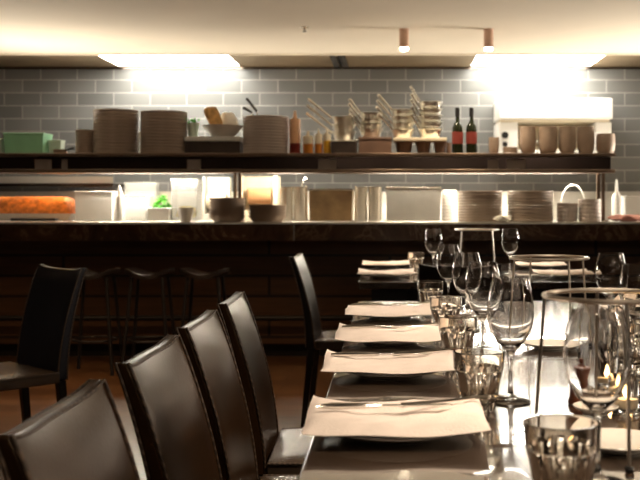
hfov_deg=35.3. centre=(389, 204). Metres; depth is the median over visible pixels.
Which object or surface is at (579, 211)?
dinner plate
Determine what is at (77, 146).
saucer
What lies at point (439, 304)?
water tumbler
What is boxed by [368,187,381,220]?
steel canister
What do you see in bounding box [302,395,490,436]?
folded napkin
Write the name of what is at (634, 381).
candle holder
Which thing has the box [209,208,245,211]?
bowl
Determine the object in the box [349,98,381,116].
saucepan
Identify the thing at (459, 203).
dinner plate
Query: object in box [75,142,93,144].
saucer
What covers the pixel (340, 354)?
knife
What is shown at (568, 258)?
wire stand
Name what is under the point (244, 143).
dinner plate
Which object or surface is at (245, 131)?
dinner plate
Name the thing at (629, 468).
wire stand
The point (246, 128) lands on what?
dinner plate
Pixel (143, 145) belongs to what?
dinner plate
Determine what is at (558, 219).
dinner plate
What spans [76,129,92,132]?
saucer
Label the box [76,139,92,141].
saucer
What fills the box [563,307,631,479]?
wine glass
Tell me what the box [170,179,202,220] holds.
clear container
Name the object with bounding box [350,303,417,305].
knife
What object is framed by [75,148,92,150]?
saucer
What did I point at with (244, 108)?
serving spoon
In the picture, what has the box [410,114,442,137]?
saucepan
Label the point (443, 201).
dinner plate
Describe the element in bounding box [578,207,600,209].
dinner plate
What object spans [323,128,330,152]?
sauce bottle
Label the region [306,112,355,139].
saucepan
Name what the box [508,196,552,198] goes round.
dinner plate
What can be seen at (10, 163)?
shelf
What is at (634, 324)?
water tumbler
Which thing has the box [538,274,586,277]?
dinner plate
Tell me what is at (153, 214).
tub
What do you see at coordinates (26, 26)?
ceiling
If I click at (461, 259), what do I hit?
wine glass
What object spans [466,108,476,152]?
wine bottle
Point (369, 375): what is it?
dinner plate
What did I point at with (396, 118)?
saucepan
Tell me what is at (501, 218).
folded cloth
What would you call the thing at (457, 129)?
wine bottle
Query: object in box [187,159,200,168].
slip
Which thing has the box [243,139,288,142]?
dinner plate
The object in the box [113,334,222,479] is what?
dining chair
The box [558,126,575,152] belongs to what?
tumbler
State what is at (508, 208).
dinner plate
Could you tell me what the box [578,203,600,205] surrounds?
dinner plate
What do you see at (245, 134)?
dinner plate
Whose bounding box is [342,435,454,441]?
dinner plate
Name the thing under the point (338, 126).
saucepan
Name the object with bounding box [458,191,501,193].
dinner plate
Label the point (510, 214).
dinner plate
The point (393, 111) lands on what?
saucepan
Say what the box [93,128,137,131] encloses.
dinner plate
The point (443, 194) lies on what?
dinner plate
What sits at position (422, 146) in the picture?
bowl
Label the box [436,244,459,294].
wine glass
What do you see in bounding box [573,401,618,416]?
folded napkin
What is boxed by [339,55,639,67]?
extractor hood
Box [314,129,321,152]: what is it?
sauce bottle
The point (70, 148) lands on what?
frying pan
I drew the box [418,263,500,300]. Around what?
dining chair
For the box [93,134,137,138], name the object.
dinner plate
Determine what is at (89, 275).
bar stool
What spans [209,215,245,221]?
bowl
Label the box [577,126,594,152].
tumbler
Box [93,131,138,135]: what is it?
dinner plate
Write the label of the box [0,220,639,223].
countertop
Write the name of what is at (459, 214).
dinner plate
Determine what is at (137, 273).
bar stool
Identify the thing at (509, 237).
wine glass
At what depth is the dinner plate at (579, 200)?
7.15 m
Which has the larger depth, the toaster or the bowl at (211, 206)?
the toaster
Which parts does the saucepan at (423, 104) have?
handle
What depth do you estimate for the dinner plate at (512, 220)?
7.11 m
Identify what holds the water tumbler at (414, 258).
on the dining table at (404, 288)
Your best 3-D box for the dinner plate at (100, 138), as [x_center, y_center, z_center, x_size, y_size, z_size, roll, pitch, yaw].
[-2.018,-0.476,7.360,0.324,0.022,0.324,0,0,0]
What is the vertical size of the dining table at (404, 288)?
0.750 m
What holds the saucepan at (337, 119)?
on the saucepan at (338, 126)
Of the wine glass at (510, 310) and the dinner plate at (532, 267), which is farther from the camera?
the dinner plate at (532, 267)
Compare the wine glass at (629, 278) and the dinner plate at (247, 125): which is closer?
the wine glass at (629, 278)
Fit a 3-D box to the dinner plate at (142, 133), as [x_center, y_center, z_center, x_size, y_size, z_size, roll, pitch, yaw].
[-1.663,-0.517,7.359,0.339,0.021,0.339,0,0,0]
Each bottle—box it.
[114,185,124,220]
[289,111,299,152]
[303,131,312,152]
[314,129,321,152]
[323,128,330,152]
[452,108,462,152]
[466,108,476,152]
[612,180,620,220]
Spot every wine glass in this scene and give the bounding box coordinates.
[424,229,441,265]
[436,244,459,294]
[452,252,480,331]
[464,261,499,346]
[486,278,534,405]
[501,229,518,274]
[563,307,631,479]
[595,252,624,307]
[618,263,639,318]
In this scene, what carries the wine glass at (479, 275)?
on the dining table at (498, 453)
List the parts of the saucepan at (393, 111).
handle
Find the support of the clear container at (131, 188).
on the counter at (256, 254)
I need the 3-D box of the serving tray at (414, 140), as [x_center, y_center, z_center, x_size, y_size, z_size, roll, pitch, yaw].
[0.217,-0.477,7.360,0.390,0.024,0.220,0,0,0]
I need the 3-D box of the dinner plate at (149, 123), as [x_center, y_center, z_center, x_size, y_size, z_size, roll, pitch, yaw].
[-1.663,-0.584,7.361,0.339,0.021,0.339,0,0,0]
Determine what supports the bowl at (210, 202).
on the bowl at (211, 206)
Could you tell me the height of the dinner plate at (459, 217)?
0.019 m
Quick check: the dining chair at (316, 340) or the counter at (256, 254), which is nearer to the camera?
the dining chair at (316, 340)
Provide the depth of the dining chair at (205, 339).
2.31 m
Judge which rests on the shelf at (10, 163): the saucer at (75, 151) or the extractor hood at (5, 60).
the saucer at (75, 151)
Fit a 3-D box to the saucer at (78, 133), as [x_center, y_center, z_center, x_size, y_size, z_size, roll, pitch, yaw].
[-2.242,-0.519,7.360,0.140,0.022,0.140,0,0,0]
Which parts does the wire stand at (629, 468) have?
leg, leg, leg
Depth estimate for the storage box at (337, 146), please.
7.25 m
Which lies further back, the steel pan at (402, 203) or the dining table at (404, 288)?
the steel pan at (402, 203)
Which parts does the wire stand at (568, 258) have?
leg, leg, leg, leg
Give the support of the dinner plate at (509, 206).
on the dinner plate at (508, 208)
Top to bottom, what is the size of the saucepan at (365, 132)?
0.173 m
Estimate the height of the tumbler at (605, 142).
0.148 m
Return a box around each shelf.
[0,153,615,220]
[0,176,123,186]
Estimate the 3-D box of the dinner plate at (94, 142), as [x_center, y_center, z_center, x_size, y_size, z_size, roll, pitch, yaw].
[-2.018,-0.453,7.360,0.324,0.022,0.324,0,0,0]
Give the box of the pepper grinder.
[568,383,579,404]
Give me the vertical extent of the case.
0.020 m
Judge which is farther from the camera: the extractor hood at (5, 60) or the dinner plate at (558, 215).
the extractor hood at (5, 60)
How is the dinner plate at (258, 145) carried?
on the dinner plate at (256, 148)
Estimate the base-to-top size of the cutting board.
0.034 m
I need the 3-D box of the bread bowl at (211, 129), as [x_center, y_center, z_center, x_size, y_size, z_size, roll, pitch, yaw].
[-1.238,-0.543,7.400,0.310,0.085,0.310,0,0,0]
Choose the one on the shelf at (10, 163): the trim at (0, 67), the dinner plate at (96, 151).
the dinner plate at (96, 151)
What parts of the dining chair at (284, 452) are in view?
backrest, seat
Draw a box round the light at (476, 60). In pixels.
[471,55,604,65]
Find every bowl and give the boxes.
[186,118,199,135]
[201,124,242,135]
[209,198,245,200]
[209,201,245,204]
[209,205,245,207]
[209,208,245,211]
[209,212,245,215]
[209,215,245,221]
[248,205,286,207]
[248,208,286,211]
[248,212,286,215]
[248,215,286,221]
[395,141,412,152]
[416,141,430,152]
[434,141,446,152]
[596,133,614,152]
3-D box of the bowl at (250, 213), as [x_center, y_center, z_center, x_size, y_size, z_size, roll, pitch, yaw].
[-0.875,0.072,7.140,0.278,0.045,0.278,0,0,0]
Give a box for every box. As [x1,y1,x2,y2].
[185,141,242,152]
[203,177,231,220]
[331,140,357,152]
[358,137,391,152]
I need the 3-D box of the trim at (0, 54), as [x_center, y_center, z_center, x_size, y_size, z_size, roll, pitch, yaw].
[-0.250,-1.244,8.197,9.500,0.032,0.025,0,0,0]
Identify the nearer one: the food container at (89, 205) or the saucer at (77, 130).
the saucer at (77, 130)
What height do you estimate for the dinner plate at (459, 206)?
0.019 m
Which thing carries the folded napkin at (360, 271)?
on the dinner plate at (370, 275)
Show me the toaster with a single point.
(257, 190)
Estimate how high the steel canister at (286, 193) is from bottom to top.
0.255 m
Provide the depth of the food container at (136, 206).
7.50 m
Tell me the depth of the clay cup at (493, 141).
7.29 m
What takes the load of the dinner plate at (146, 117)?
on the dinner plate at (147, 120)
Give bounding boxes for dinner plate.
[93,108,138,113]
[93,112,137,116]
[93,115,138,119]
[93,118,138,122]
[93,121,138,125]
[93,124,138,128]
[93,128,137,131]
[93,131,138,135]
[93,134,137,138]
[93,137,137,141]
[93,141,137,144]
[93,144,137,147]
[93,147,137,150]
[93,150,137,152]
[140,110,186,114]
[140,113,186,117]
[140,119,187,123]
[140,122,186,126]
[140,125,186,129]
[140,128,187,132]
[141,116,187,120]
[141,132,186,135]
[141,135,183,138]
[141,138,184,141]
[141,141,184,144]
[141,144,184,147]
[141,147,184,150]
[141,150,184,152]
[243,115,288,119]
[243,118,288,122]
[243,121,288,125]
[243,124,288,127]
[243,127,288,130]
[243,130,288,133]
[243,133,288,136]
[243,136,288,139]
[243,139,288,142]
[243,142,288,145]
[243,144,288,148]
[243,147,288,151]
[243,150,288,152]
[342,372,437,378]
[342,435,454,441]
[357,315,422,319]
[362,274,409,277]
[363,341,416,345]
[369,264,406,267]
[442,190,456,192]
[442,193,455,196]
[442,197,455,199]
[442,200,456,203]
[442,204,456,206]
[442,207,455,210]
[442,211,455,213]
[442,214,455,216]
[442,217,455,220]
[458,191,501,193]
[458,194,501,195]
[458,196,501,198]
[458,199,501,201]
[458,202,501,204]
[458,205,501,207]
[458,208,501,209]
[458,210,501,212]
[458,213,501,215]
[458,216,495,218]
[458,219,498,221]
[508,191,552,193]
[508,194,552,195]
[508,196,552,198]
[508,199,552,201]
[508,202,552,204]
[508,205,552,207]
[508,208,552,209]
[508,210,552,212]
[508,213,552,215]
[510,219,552,221]
[511,216,552,218]
[519,265,559,268]
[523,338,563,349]
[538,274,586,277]
[557,203,577,206]
[557,207,577,209]
[557,210,577,213]
[557,214,577,217]
[557,218,577,221]
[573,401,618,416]
[578,199,600,202]
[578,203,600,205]
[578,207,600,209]
[578,210,600,213]
[578,214,600,217]
[578,218,600,221]
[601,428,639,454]
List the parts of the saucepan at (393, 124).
handle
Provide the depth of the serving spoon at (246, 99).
7.55 m
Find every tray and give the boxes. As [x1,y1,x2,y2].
[0,196,75,220]
[393,138,446,142]
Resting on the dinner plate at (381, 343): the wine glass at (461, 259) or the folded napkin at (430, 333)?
the folded napkin at (430, 333)
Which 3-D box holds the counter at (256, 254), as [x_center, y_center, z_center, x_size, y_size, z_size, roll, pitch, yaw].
[-0.250,0.620,7.474,9.300,1.000,0.952,0,0,0]
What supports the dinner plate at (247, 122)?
on the dinner plate at (247, 125)
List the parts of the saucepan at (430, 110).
handle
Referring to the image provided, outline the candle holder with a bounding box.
[612,377,639,414]
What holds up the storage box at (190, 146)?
on the shelf at (10, 163)
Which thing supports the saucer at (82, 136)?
on the saucer at (77, 140)
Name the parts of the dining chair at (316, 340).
backrest, leg, leg, seat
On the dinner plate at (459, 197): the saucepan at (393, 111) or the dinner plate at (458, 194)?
the dinner plate at (458, 194)
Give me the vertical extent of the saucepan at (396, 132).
0.174 m
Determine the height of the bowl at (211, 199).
0.045 m
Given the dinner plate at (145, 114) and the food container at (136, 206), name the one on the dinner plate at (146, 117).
the dinner plate at (145, 114)
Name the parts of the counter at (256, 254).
foot rail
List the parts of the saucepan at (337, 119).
handle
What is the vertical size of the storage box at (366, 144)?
0.120 m
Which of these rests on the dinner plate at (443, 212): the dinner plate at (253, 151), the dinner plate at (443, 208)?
the dinner plate at (443, 208)
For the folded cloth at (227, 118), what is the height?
0.160 m
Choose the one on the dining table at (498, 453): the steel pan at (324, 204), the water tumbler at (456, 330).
the water tumbler at (456, 330)
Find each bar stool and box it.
[69,267,122,375]
[121,267,175,362]
[180,267,229,326]
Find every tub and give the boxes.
[0,138,4,152]
[3,133,52,152]
[48,140,65,152]
[148,209,171,220]
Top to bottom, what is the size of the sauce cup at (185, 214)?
0.100 m
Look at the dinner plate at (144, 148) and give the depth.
7.21 m
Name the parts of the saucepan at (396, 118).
handle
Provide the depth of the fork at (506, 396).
1.68 m
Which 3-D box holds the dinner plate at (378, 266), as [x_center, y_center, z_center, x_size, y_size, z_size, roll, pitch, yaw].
[-0.020,0.361,5.950,0.248,0.016,0.248,0,0,0]
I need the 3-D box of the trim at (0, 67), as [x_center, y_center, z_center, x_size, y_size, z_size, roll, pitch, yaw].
[-0.250,-1.230,8.989,9.500,0.017,0.018,0,0,0]
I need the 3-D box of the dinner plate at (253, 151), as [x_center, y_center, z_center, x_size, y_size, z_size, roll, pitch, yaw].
[-0.914,-0.383,7.361,0.339,0.020,0.339,0,0,0]
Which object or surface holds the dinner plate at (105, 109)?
on the dinner plate at (94, 113)
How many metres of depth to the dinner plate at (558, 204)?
7.19 m
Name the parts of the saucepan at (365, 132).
handle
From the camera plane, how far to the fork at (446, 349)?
2.24 m
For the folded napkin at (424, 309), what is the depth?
3.19 m
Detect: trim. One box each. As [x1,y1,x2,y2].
[0,54,639,54]
[0,67,639,68]
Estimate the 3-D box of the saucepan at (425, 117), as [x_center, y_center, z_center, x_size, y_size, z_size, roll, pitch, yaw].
[0.265,-0.679,7.347,0.243,0.180,0.211,0,0,0]
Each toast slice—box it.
[204,106,210,123]
[207,106,222,123]
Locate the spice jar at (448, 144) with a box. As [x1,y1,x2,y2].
[446,143,451,152]
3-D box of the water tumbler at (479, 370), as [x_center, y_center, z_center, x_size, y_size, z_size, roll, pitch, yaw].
[0.160,0.316,1.805,0.094,0.106,0.094,0,0,30]
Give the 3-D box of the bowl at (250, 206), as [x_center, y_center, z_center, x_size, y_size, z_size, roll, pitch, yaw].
[-0.874,0.022,7.140,0.278,0.045,0.278,0,0,0]
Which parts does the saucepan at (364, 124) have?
handle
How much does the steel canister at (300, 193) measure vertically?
0.255 m
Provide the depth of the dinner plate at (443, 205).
7.50 m
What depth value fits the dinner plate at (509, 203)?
7.12 m
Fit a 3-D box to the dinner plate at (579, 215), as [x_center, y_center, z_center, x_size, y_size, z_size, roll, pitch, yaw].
[1.443,0.079,7.221,0.162,0.026,0.162,0,0,0]
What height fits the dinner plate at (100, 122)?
0.022 m
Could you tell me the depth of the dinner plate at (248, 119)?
7.21 m
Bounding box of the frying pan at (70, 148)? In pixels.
[52,147,74,152]
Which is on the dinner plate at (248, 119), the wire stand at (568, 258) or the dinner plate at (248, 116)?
the dinner plate at (248, 116)
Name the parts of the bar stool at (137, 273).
leg, leg, seat, leg, leg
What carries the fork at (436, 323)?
on the folded napkin at (430, 333)
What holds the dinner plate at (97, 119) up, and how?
on the dinner plate at (100, 122)
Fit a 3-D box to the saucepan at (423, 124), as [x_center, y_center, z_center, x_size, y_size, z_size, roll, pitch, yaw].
[0.267,-0.628,7.348,0.240,0.177,0.209,0,0,0]
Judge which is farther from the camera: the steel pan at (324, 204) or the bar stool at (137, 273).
the steel pan at (324, 204)
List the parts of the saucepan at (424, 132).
handle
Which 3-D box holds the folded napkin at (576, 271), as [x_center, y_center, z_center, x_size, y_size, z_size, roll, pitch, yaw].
[0.880,0.343,5.093,0.297,0.025,0.268,0,0,0]
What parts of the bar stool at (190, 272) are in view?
leg, leg, seat, leg, leg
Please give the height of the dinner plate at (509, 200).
0.019 m
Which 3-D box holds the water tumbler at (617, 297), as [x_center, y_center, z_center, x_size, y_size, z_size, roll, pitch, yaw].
[0.700,0.316,3.020,0.094,0.106,0.094,0,0,34]
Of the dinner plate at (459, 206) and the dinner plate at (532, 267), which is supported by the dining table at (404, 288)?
the dinner plate at (532, 267)
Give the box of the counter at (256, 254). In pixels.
[0,220,639,355]
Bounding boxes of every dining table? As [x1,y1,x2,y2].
[298,301,639,479]
[359,263,597,300]
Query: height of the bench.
1.240 m
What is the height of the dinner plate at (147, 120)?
0.021 m
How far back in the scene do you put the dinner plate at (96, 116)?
7.22 m
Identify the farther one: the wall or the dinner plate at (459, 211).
the wall
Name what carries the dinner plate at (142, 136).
on the dinner plate at (142, 139)
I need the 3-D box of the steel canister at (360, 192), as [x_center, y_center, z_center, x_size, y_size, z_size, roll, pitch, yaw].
[-0.217,-0.008,7.500,0.098,0.255,0.098,0,0,0]
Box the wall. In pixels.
[0,55,639,191]
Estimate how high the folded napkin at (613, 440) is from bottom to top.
0.016 m
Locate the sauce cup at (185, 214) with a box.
[178,208,192,221]
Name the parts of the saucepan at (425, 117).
handle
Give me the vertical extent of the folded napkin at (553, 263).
0.026 m
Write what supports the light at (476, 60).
attached to the extractor hood at (347, 61)
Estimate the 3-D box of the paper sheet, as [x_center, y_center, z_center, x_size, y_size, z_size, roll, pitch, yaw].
[-2.563,0.118,7.240,0.608,0.003,0.200,0,0,0]
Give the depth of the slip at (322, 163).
7.18 m
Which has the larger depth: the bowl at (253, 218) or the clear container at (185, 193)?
the clear container at (185, 193)
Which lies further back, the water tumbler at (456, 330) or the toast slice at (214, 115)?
the toast slice at (214, 115)
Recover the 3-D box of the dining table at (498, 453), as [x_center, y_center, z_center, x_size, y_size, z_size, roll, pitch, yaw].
[0.438,0.745,2.175,1.125,0.750,3.350,0,0,0]
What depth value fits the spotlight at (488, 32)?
7.02 m
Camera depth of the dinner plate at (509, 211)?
7.15 m
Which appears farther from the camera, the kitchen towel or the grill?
the grill
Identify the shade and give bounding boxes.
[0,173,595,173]
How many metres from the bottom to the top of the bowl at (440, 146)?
0.092 m
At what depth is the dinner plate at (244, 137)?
7.22 m
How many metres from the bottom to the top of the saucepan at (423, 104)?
0.177 m
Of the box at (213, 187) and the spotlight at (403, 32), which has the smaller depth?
the spotlight at (403, 32)
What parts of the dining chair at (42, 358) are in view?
leg, seat, backrest, leg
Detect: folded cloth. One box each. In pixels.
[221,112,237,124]
[493,215,511,221]
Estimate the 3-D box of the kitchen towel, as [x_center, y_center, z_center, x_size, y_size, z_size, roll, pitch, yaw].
[1.680,0.093,7.150,0.264,0.052,0.213,0,0,0]
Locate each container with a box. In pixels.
[74,191,116,220]
[124,182,159,206]
[124,195,153,220]
[147,194,171,220]
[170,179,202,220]
[621,196,639,214]
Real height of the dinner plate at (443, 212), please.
0.025 m
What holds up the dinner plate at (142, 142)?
on the dinner plate at (143, 145)
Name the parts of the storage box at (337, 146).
lid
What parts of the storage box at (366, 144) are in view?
lid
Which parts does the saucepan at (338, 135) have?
handle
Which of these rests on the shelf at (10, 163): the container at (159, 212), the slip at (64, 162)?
the slip at (64, 162)
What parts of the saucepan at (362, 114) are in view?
handle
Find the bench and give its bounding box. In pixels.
[0,192,639,219]
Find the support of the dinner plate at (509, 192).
on the dinner plate at (508, 194)
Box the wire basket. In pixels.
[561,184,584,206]
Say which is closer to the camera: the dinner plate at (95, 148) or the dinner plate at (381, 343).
the dinner plate at (381, 343)
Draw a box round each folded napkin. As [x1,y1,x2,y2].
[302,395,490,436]
[321,349,454,374]
[335,323,440,341]
[345,303,431,316]
[357,268,414,274]
[362,260,408,264]
[515,261,566,266]
[532,268,594,274]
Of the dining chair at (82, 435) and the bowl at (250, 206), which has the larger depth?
the bowl at (250, 206)
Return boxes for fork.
[392,302,429,305]
[392,322,437,327]
[393,347,458,355]
[400,393,516,407]
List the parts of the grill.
knob, control panel, burner panel, panel, panel, panel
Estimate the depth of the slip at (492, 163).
7.18 m
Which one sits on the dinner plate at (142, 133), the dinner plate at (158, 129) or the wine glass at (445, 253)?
the dinner plate at (158, 129)
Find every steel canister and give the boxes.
[279,187,292,220]
[293,187,307,220]
[354,187,367,220]
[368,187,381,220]
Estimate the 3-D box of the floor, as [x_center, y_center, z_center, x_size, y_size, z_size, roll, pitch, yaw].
[-0.250,1.170,3.000,9.500,0.100,12.000,0,0,0]
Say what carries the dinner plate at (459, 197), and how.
on the dinner plate at (459, 200)
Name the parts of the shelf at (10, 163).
post, post, rail, post, post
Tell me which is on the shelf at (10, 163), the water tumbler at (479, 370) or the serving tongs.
the serving tongs
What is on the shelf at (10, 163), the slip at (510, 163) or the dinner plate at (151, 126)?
the slip at (510, 163)
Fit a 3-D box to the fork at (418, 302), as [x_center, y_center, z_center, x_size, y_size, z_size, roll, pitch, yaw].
[0.106,0.328,3.337,0.212,0.010,0.023,0,0,-22]
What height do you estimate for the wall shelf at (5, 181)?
0.088 m
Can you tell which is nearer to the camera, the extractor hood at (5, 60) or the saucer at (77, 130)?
the saucer at (77, 130)
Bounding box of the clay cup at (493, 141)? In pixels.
[489,137,498,152]
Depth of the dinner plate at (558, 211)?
7.20 m
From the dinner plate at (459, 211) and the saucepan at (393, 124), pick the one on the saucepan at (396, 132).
the saucepan at (393, 124)
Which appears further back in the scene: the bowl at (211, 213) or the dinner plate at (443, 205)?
the dinner plate at (443, 205)
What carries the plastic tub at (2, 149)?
on the shelf at (10, 163)
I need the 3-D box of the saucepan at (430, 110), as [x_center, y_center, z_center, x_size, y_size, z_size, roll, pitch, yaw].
[0.267,-0.725,7.349,0.240,0.173,0.207,0,0,0]
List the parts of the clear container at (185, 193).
lid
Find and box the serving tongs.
[138,131,140,152]
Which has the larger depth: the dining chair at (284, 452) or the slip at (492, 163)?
the slip at (492, 163)
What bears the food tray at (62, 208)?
on the counter at (256, 254)
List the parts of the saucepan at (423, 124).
handle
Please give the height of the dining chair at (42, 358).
0.860 m
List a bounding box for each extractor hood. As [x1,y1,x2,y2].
[0,55,339,67]
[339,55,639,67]
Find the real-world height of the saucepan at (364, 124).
0.166 m
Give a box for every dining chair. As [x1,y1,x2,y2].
[0,264,86,421]
[0,379,139,479]
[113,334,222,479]
[175,309,299,479]
[216,291,312,479]
[289,253,343,426]
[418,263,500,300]
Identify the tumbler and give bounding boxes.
[408,252,424,271]
[417,280,443,304]
[429,295,461,325]
[438,314,476,348]
[453,347,504,412]
[519,126,535,152]
[523,413,600,479]
[538,126,557,152]
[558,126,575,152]
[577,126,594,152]
[606,295,631,318]
[629,319,639,369]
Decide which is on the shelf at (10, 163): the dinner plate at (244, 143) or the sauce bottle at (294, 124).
the sauce bottle at (294, 124)
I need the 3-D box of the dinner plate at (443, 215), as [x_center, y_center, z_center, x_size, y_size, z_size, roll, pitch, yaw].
[0.447,0.081,7.549,0.110,0.025,0.110,0,0,0]
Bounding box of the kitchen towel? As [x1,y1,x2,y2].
[607,214,639,221]
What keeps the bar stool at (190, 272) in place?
on the floor
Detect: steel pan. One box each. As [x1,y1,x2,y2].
[308,189,353,220]
[385,187,440,220]
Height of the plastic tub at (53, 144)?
0.107 m
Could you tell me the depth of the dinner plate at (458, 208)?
7.12 m
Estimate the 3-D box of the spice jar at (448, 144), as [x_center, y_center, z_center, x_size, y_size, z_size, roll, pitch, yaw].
[0.432,-0.414,7.320,0.038,0.082,0.038,0,0,0]
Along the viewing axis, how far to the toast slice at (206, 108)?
7.33 m
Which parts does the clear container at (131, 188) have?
lid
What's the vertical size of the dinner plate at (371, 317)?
0.016 m
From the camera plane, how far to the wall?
9.00 m
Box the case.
[10,218,57,220]
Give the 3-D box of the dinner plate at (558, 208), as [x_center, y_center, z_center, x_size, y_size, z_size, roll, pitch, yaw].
[1.284,0.026,7.249,0.149,0.026,0.149,0,0,0]
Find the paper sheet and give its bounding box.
[0,221,76,221]
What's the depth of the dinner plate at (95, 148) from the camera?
7.22 m
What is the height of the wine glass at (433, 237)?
0.244 m
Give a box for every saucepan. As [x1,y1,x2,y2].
[306,105,355,130]
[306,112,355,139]
[307,98,354,123]
[348,103,381,122]
[348,113,383,136]
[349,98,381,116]
[349,109,383,127]
[375,106,414,127]
[376,100,414,121]
[377,94,412,115]
[378,113,414,137]
[410,86,442,107]
[410,93,442,114]
[410,99,442,120]
[410,106,442,127]
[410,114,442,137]
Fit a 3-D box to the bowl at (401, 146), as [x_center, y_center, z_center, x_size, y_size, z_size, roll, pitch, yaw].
[0.103,-0.418,7.360,0.132,0.092,0.132,0,0,0]
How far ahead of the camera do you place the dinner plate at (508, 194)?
7.12 m
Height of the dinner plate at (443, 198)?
0.025 m
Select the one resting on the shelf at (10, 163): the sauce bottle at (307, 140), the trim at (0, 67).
the sauce bottle at (307, 140)
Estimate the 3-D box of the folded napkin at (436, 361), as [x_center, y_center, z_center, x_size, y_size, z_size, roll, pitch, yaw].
[0.001,0.344,2.186,0.294,0.025,0.265,0,0,0]
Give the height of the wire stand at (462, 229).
0.237 m
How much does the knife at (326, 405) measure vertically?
0.010 m
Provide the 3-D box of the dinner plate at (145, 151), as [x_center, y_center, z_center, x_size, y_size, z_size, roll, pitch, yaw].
[-1.664,-0.383,7.360,0.339,0.021,0.339,0,0,0]
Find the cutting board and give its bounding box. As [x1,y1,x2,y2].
[184,136,242,142]
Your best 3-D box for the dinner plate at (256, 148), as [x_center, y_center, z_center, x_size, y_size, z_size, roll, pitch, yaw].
[-0.912,-0.404,7.360,0.339,0.020,0.339,0,0,0]
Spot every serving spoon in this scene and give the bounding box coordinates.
[243,107,252,114]
[245,98,257,114]
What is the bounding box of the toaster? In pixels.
[242,176,280,220]
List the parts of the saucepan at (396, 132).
handle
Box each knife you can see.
[316,403,451,408]
[331,352,431,356]
[342,325,422,328]
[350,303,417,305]
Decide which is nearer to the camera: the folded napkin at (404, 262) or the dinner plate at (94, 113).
the folded napkin at (404, 262)
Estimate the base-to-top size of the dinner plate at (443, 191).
0.025 m
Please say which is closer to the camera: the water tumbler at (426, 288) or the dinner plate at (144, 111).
the water tumbler at (426, 288)
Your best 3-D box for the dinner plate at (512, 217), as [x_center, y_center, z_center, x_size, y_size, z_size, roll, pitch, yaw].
[1.021,0.089,7.261,0.327,0.019,0.327,0,0,0]
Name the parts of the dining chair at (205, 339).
backrest, seat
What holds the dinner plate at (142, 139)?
on the dinner plate at (142, 142)
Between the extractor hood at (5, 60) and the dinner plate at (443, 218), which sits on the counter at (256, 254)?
the dinner plate at (443, 218)
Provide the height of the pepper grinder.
0.085 m
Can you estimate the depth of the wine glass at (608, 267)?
2.87 m
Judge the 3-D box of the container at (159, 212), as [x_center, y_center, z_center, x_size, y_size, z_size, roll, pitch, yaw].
[-1.733,0.018,7.600,0.168,0.201,0.246,0,0,0]
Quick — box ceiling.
[0,0,639,53]
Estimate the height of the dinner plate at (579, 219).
0.026 m
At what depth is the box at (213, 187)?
7.76 m
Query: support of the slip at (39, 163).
on the shelf at (10, 163)
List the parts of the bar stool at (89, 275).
leg, seat, leg, leg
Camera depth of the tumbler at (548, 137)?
7.26 m
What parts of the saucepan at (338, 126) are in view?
handle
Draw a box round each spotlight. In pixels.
[399,28,408,50]
[483,28,493,50]
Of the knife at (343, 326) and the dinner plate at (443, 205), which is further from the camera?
the dinner plate at (443, 205)
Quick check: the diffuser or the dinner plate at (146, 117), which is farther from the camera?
the diffuser
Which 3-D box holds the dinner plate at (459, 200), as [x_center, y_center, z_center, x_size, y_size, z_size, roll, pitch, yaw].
[0.652,-0.032,7.260,0.319,0.019,0.319,0,0,0]
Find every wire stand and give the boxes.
[455,228,498,261]
[509,254,589,339]
[534,288,639,472]
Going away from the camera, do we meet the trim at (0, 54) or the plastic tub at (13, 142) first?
the plastic tub at (13, 142)
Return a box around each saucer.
[75,132,92,135]
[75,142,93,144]
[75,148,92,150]
[75,151,92,152]
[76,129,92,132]
[76,135,92,138]
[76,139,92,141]
[76,145,93,147]
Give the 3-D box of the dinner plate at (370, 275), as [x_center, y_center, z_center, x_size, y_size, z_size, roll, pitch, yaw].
[-0.020,0.361,5.100,0.248,0.016,0.248,0,0,0]
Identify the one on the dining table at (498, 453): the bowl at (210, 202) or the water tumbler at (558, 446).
the water tumbler at (558, 446)
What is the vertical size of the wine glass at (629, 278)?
0.230 m
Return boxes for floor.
[0,356,333,479]
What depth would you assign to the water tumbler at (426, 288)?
3.42 m
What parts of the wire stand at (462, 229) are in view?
leg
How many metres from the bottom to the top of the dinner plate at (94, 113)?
0.022 m
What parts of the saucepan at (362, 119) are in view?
handle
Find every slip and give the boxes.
[35,159,51,168]
[61,159,67,168]
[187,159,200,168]
[318,159,335,168]
[488,159,498,168]
[506,159,524,168]
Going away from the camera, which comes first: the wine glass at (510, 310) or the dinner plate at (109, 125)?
the wine glass at (510, 310)
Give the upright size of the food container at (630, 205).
0.186 m
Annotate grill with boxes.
[494,98,611,152]
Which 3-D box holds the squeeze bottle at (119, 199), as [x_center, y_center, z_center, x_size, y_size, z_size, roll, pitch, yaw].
[-2.007,-0.015,7.420,0.074,0.269,0.074,0,0,0]
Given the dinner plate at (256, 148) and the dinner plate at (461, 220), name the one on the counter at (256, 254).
the dinner plate at (461, 220)

